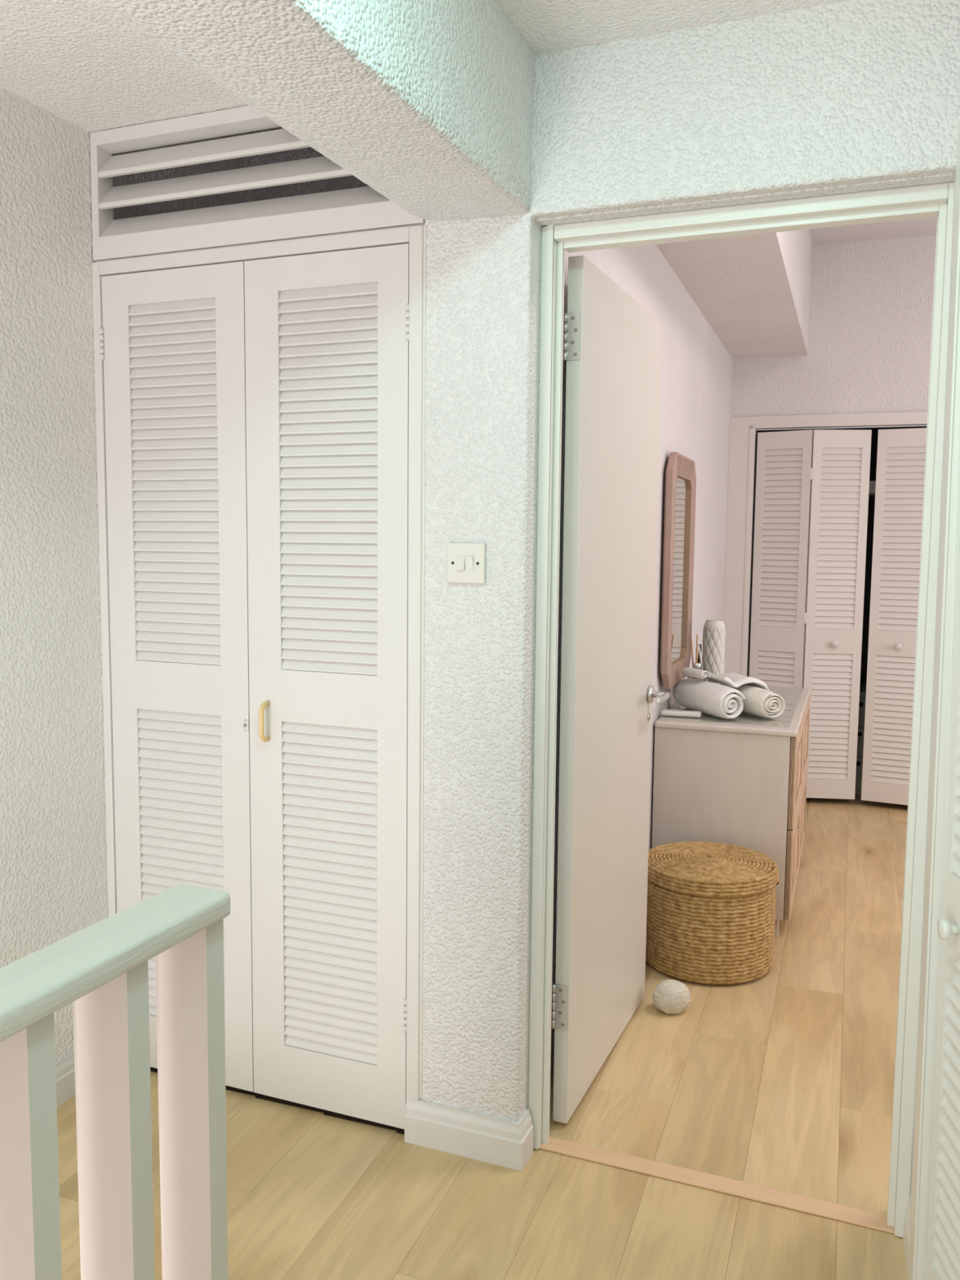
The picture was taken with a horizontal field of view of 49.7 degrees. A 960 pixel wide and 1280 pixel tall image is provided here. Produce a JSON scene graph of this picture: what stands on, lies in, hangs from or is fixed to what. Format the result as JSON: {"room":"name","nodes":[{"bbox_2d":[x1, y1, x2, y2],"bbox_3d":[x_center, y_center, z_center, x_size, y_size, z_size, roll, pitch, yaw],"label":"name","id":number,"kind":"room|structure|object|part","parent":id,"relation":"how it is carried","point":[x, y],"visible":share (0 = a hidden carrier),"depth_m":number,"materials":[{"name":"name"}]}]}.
{"room":"stair landing","nodes":[
{"label":"stair landing","id":0,"kind":"room"},
{"bbox_2d":[0,87,244,1062],"bbox_3d":[-1.326,-0.132,1.689,0.120,2.600,3.350,3,6,22],"label":"wall","id":1,"kind":"structure","parent":0,"point":[54,883],"depth_m":2.37,"materials":[{"name":"paint"}]},
{"bbox_2d":[55,1051,75,1106],"bbox_3d":[-1.415,1.148,1.438,0.017,0.098,2.600,3,6,22],"label":"baseboard","id":2,"kind":"structure","parent":1,"relation":"attached to","point":[65,1067],"depth_m":2.47,"materials":[{"name":"white paint"}]},
{"bbox_2d":[0,0,852,220],"bbox_3d":[-0.272,-0.940,0.960,2.503,0.400,2.330,3,6,22],"label":"ceiling","id":3,"kind":"structure","parent":0,"point":[428,104],"depth_m":1.80,"materials":[{"name":"paint"}]},
{"bbox_2d":[57,794,907,1279],"bbox_3d":[1.553,1.133,2.671,5.000,0.050,7.300,3,6,22],"label":"floor","id":4,"kind":"structure","parent":0,"point":[782,1079],"depth_m":2.27,"materials":[{"name":"brown wood"}]},
{"bbox_2d":[0,884,230,1279],"bbox_3d":[-0.669,0.835,0.852,0.108,0.851,1.430,3,6,22],"label":"banister","id":5,"kind":"object","parent":4,"relation":"on","point":[100,968],"visible":1,"depth_m":1.32,"materials":[{"name":"green paint"}]},
{"bbox_3d":[-0.660,0.429,0.811,0.096,0.036,1.430,3,6,22],"label":"handrail","id":6,"kind":"part","parent":5,"relation":"part of","materials":[{"name":"green paint"}]},
{"bbox_2d":[652,979,690,1014],"bbox_3d":[0.550,1.022,2.977,0.112,0.094,0.097,0,6,-3],"label":"ball","id":7,"kind":"object","parent":4,"relation":"on","point":[671,997],"visible":1,"depth_m":2.95,"materials":[{"name":"white fabric"}]},
{"bbox_2d":[645,841,779,985],"bbox_3d":[0.732,0.862,3.322,0.429,0.351,0.429,4,7,33],"label":"rope basket","id":8,"kind":"object","parent":4,"relation":"on","point":[710,909],"visible":0.91,"depth_m":3.16,"materials":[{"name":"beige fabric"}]},
{"bbox_3d":[0.734,0.724,3.308,0.432,0.072,0.431,3,6,20],"label":"lid","id":9,"kind":"part","parent":8,"relation":"part of","materials":[{"name":"wicker"}]},
{"bbox_2d":[539,1136,894,1234],"bbox_3d":[0.480,1.142,2.184,0.736,0.006,0.050,3,6,22],"label":"threshold strip","id":10,"kind":"object","parent":4,"relation":"on","point":[870,1220],"visible":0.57,"depth_m":2.17,"materials":[{"name":"beige wood"}]},
{"bbox_2d":[651,685,810,937],"bbox_3d":[1.014,0.605,4.069,0.476,0.722,1.099,3,6,20],"label":"dresser","id":11,"kind":"object","parent":4,"relation":"on","point":[740,780],"visible":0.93,"depth_m":3.55,"materials":[{"name":"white wood"}]},
{"bbox_3d":[1.125,0.776,3.753,0.002,0.312,0.534,3,6,20],"label":"drawer","id":12,"kind":"part","parent":11,"relation":"part of","materials":[{"name":"white wood"}]},
{"bbox_3d":[1.128,0.458,3.722,0.002,0.312,0.534,3,6,20],"label":"drawer","id":13,"kind":"part","parent":11,"relation":"part of","materials":[{"name":"white wood"}]},
{"bbox_3d":[1.141,0.777,3.747,0.005,0.142,0.204,3,6,20],"label":"drawer panel","id":14,"kind":"part","parent":11,"relation":"part of","materials":[{"name":"brown wood"}]},
{"bbox_3d":[1.144,0.458,3.716,0.005,0.142,0.204,3,6,20],"label":"drawer panel","id":15,"kind":"part","parent":11,"relation":"part of","materials":[{"name":"brown wood"}]},
{"bbox_3d":[1.327,0.729,4.259,0.005,0.142,0.204,3,6,20],"label":"drawer panel","id":16,"kind":"part","parent":11,"relation":"part of","materials":[{"name":"brown wood"}]},
{"bbox_3d":[1.330,0.410,4.228,0.005,0.142,0.204,3,6,20],"label":"drawer panel","id":17,"kind":"part","parent":11,"relation":"part of","materials":[{"name":"brown wood"}]},
{"bbox_3d":[1.006,0.242,4.038,0.445,0.005,1.023,3,6,20],"label":"sheet","id":18,"kind":"object","parent":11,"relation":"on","visible":0},
{"bbox_2d":[661,709,702,717],"bbox_3d":[0.718,0.261,3.687,0.138,0.018,0.048,2,6,18],"label":"remote control","id":19,"kind":"object","parent":18,"relation":"on","point":[664,712],"visible":1,"depth_m":3.67,"materials":[{"name":"plastic"}]},
{"bbox_2d":[687,634,706,680],"bbox_3d":[0.834,0.111,3.983,0.070,0.262,0.070,3,6,20],"label":"reed diffuser","id":20,"kind":"object","parent":18,"relation":"on","point":[696,664],"visible":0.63,"depth_m":3.97,"materials":[{"name":"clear glass"}]},
{"bbox_2d":[687,668,706,680],"bbox_3d":[0.833,0.173,3.989,0.070,0.136,0.070,3,6,20],"label":"bottle","id":21,"kind":"object","parent":20,"relation":"on","point":[698,668],"depth_m":3.96,"materials":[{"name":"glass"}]},
{"bbox_2d":[672,678,745,719],"bbox_3d":[0.826,0.209,3.740,0.122,0.112,0.325,-2,6,-21],"label":"rolled towel","id":22,"kind":"object","parent":18,"relation":"on","point":[709,698],"visible":1,"depth_m":3.65,"materials":[{"name":"white fabric"}]},
{"bbox_2d":[681,666,710,679],"bbox_3d":[0.788,0.121,3.784,0.042,0.034,0.128,-2,6,-27],"label":"rolled facecloth","id":23,"kind":"object","parent":22,"relation":"on","point":[689,672],"visible":1,"depth_m":3.76,"materials":[{"name":"white fabric"}]},
{"bbox_2d":[702,619,725,684],"bbox_3d":[0.917,0.078,4.073,0.088,0.312,0.086,1,6,0],"label":"vase","id":24,"kind":"object","parent":18,"relation":"on","point":[713,630],"visible":0.65,"depth_m":4.03,"materials":[{"name":"white ceramic"}]},
{"bbox_2d":[720,684,785,717],"bbox_3d":[0.976,0.214,3.757,0.121,0.102,0.299,-2,6,-21],"label":"rolled towel","id":25,"kind":"object","parent":18,"relation":"on","point":[761,702],"visible":0.62,"depth_m":3.64,"materials":[{"name":"white fabric"}]},
{"bbox_2d":[705,672,768,690],"bbox_3d":[0.923,0.151,3.763,0.168,0.059,0.195,-2,6,-21],"label":"folded towel","id":26,"kind":"object","parent":25,"relation":"on","point":[734,680],"visible":0.94,"depth_m":3.71,"materials":[{"name":"white fabric"}]},
{"bbox_2d":[854,684,866,795],"bbox_3d":[2.127,0.544,5.650,0.340,0.560,0.306,3,6,20],"label":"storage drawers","id":27,"kind":"object","parent":4,"relation":"on","point":[862,687],"visible":0.17,"depth_m":5.53,"materials":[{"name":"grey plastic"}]},
{"bbox_3d":[2.076,0.718,5.529,0.328,0.175,0.010,3,6,20],"label":"drawer","id":28,"kind":"part","parent":27,"relation":"part of","materials":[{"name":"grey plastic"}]},
{"bbox_3d":[2.077,0.547,5.512,0.328,0.150,0.010,3,6,20],"label":"drawer","id":29,"kind":"part","parent":27,"relation":"part of","materials":[{"name":"grey plastic"}]},
{"bbox_3d":[2.079,0.388,5.496,0.328,0.150,0.010,3,6,20],"label":"drawer","id":30,"kind":"part","parent":27,"relation":"part of","materials":[{"name":"grey plastic"}]},
{"bbox_2d":[214,0,959,1218],"bbox_3d":[1.314,-0.134,1.989,4.553,2.600,0.680,3,6,22],"label":"wall","id":31,"kind":"structure","parent":0,"point":[854,91],"depth_m":2.11,"materials":[{"name":"paint"}]},
{"bbox_2d":[99,261,253,1092],"bbox_3d":[-0.719,0.112,2.480,0.404,1.937,0.038,3,6,22],"label":"door","id":32,"kind":"structure","parent":31,"relation":"in","point":[172,343],"depth_m":2.45,"materials":[{"name":"white paint"}]},
{"bbox_2d":[89,105,424,262],"bbox_3d":[-0.505,-1.023,2.303,0.862,0.295,0.056,3,6,22],"label":"air vent","id":33,"kind":"object","parent":31,"relation":"in","point":[360,209],"visible":0.61,"depth_m":2.32,"materials":[{"name":"white paint"}]},
{"bbox_2d":[91,225,426,1100],"bbox_3d":[-0.514,0.113,2.414,0.870,1.990,0.066,3,6,22],"label":"door frame","id":34,"kind":"structure","parent":31,"relation":"attached to","point":[415,236],"depth_m":2.26,"materials":[{"name":"white paint"}]},
{"bbox_2d":[244,243,408,1128],"bbox_3d":[-0.344,0.132,2.316,0.410,1.937,0.062,3,6,22],"label":"door","id":35,"kind":"structure","parent":31,"relation":"in","point":[326,334],"depth_m":2.31,"materials":[{"name":"white paint"}]},
{"bbox_3d":[-0.493,0.188,2.365,0.012,0.093,0.032,3,6,22],"label":"pull handle","id":36,"kind":"part","parent":35,"relation":"part of","materials":[{"name":"beige plastic"}]},
{"bbox_2d":[447,542,486,583],"bbox_3d":[-0.029,-0.160,2.156,0.085,0.084,0.020,3,6,22],"label":"light switch","id":37,"kind":"object","parent":31,"relation":"attached to","point":[466,562],"visible":1,"depth_m":2.15,"materials":[{"name":"plastic"}]},
{"bbox_2d":[404,1097,533,1171],"bbox_3d":[-0.025,1.079,2.299,0.279,0.098,0.075,3,6,22],"label":"baseboard","id":38,"kind":"structure","parent":31,"relation":"attached to","point":[492,1140],"depth_m":2.26,"materials":[{"name":"white paint"}]},
{"bbox_2d":[551,255,669,1123],"bbox_3d":[0.359,0.118,2.612,0.099,1.934,0.743,3,6,23],"label":"door","id":39,"kind":"structure","parent":31,"relation":"in","point":[612,344],"depth_m":2.49,"materials":[{"name":"beige paint"}]},
{"bbox_3d":[0.481,0.153,2.917,0.010,0.049,0.049,3,6,23],"label":"lever handle","id":40,"kind":"part","parent":39,"relation":"part of","materials":[{"name":"silver metal"}]},
{"bbox_3d":[0.504,0.159,2.856,0.015,0.018,0.115,3,6,23],"label":"lever","id":41,"kind":"part","parent":39,"relation":"part of","materials":[{"name":"silver metal"}]},
{"bbox_2d":[528,172,955,1237],"bbox_3d":[0.490,0.155,2.089,0.782,1.984,0.138,3,6,22],"label":"door frame","id":42,"kind":"structure","parent":31,"relation":"attached to","point":[928,196],"depth_m":2.00,"materials":[{"name":"white paint"}]},
{"bbox_2d":[550,244,732,1098],"bbox_3d":[0.690,-0.475,3.887,0.092,2.900,3.485,3,6,20],"label":"wall","id":43,"kind":"structure","parent":0,"point":[695,385],"depth_m":3.88,"materials":[{"name":"paint"}]},
{"bbox_2d":[659,452,696,688],"bbox_3d":[0.736,-0.259,3.851,0.043,0.836,0.536,3,6,20],"label":"wall mirror","id":44,"kind":"object","parent":43,"relation":"attached to","point":[680,491],"visible":0.95,"depth_m":3.81,"materials":[{"name":"brown wood"}]},
{"bbox_2d":[671,477,688,662],"bbox_3d":[0.737,-0.259,3.851,0.004,0.676,0.362,3,6,20],"label":"mirror glass","id":45,"kind":"object","parent":44,"relation":"attached to","point":[679,633],"depth_m":3.89,"materials":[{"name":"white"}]},
{"bbox_2d":[656,217,937,358],"bbox_3d":[2.255,-1.540,3.196,3.500,0.615,3.530,3,6,20],"label":"ceiling","id":46,"kind":"structure","parent":0,"point":[753,291],"depth_m":4.12,"materials":[{"name":"paint"}]},
{"bbox_2d":[730,235,936,676],"bbox_3d":[2.826,-0.553,4.912,3.500,2.900,0.101,3,6,20],"label":"wall","id":47,"kind":"structure","parent":0,"point":[871,302],"depth_m":5.12,"materials":[{"name":"paint"}]},
{"bbox_2d":[749,429,871,799],"bbox_3d":[1.671,-0.122,5.307,0.550,1.873,0.095,3,6,20],"label":"door","id":48,"kind":"structure","parent":47,"relation":"in","point":[812,486],"depth_m":5.27,"materials":[{"name":"paint"}]},
{"bbox_3d":[1.798,0.021,5.246,0.035,0.035,0.029,1,6,6],"label":"knob","id":49,"kind":"part","parent":48,"relation":"part of","materials":[{"name":"paint"}]},
{"bbox_2d":[723,411,927,676],"bbox_3d":[1.968,-0.133,5.219,1.445,1.987,0.062,3,6,20],"label":"door frame","id":50,"kind":"structure","parent":47,"relation":"attached to","point":[742,429],"depth_m":5.36,"materials":[{"name":"paint"}]},
{"bbox_2d":[861,427,926,804],"bbox_3d":[2.224,-0.099,5.120,0.557,1.873,0.072,3,6,20],"label":"door","id":51,"kind":"structure","parent":47,"relation":"in","point":[901,452],"depth_m":5.17,"materials":[{"name":"paint"}]},
{"bbox_3d":[2.084,0.032,5.160,0.035,0.035,0.029,3,6,26],"label":"knob","id":52,"kind":"part","parent":51,"relation":"part of","materials":[{"name":"paint"}]},
{"bbox_2d":[748,426,926,684],"bbox_3d":[2.086,-0.320,5.544,1.320,2.300,0.540,3,6,20],"label":"wall","id":53,"kind":"structure","parent":0,"point":[874,436],"depth_m":5.74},
{"bbox_2d":[755,480,875,497],"bbox_3d":[2.098,-0.800,5.495,1.195,0.065,0.420,3,6,20],"label":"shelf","id":54,"kind":"object","parent":53,"relation":"attached to","point":[872,489],"visible":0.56,"depth_m":5.31,"materials":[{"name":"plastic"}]},
{"bbox_2d":[902,121,959,1279],"bbox_3d":[0.695,0.129,0.590,0.556,2.330,2.730,2,6,17],"label":"wall","id":55,"kind":"structure","parent":0,"point":[915,1235],"depth_m":1.73,"materials":[{"name":"paint"}]},
{"bbox_3d":[0.807,1.126,1.943,0.010,0.090,0.150,2,6,17],"label":"skirting","id":56,"kind":"part","parent":55,"relation":"part of","materials":[{"name":"white paint"}]},
{"bbox_2d":[925,538,959,1279],"bbox_3d":[0.752,0.225,1.545,0.057,1.900,0.300,1,6,6],"label":"door","id":57,"kind":"structure","parent":55,"relation":"in","point":[943,1258],"depth_m":1.69,"materials":[{"name":"white paint"}]},
{"bbox_3d":[0.746,0.461,1.649,0.029,0.035,0.035,1,6,6],"label":"knob","id":58,"kind":"part","parent":57,"relation":"part of","materials":[{"name":"white ceramic"}]}
]}

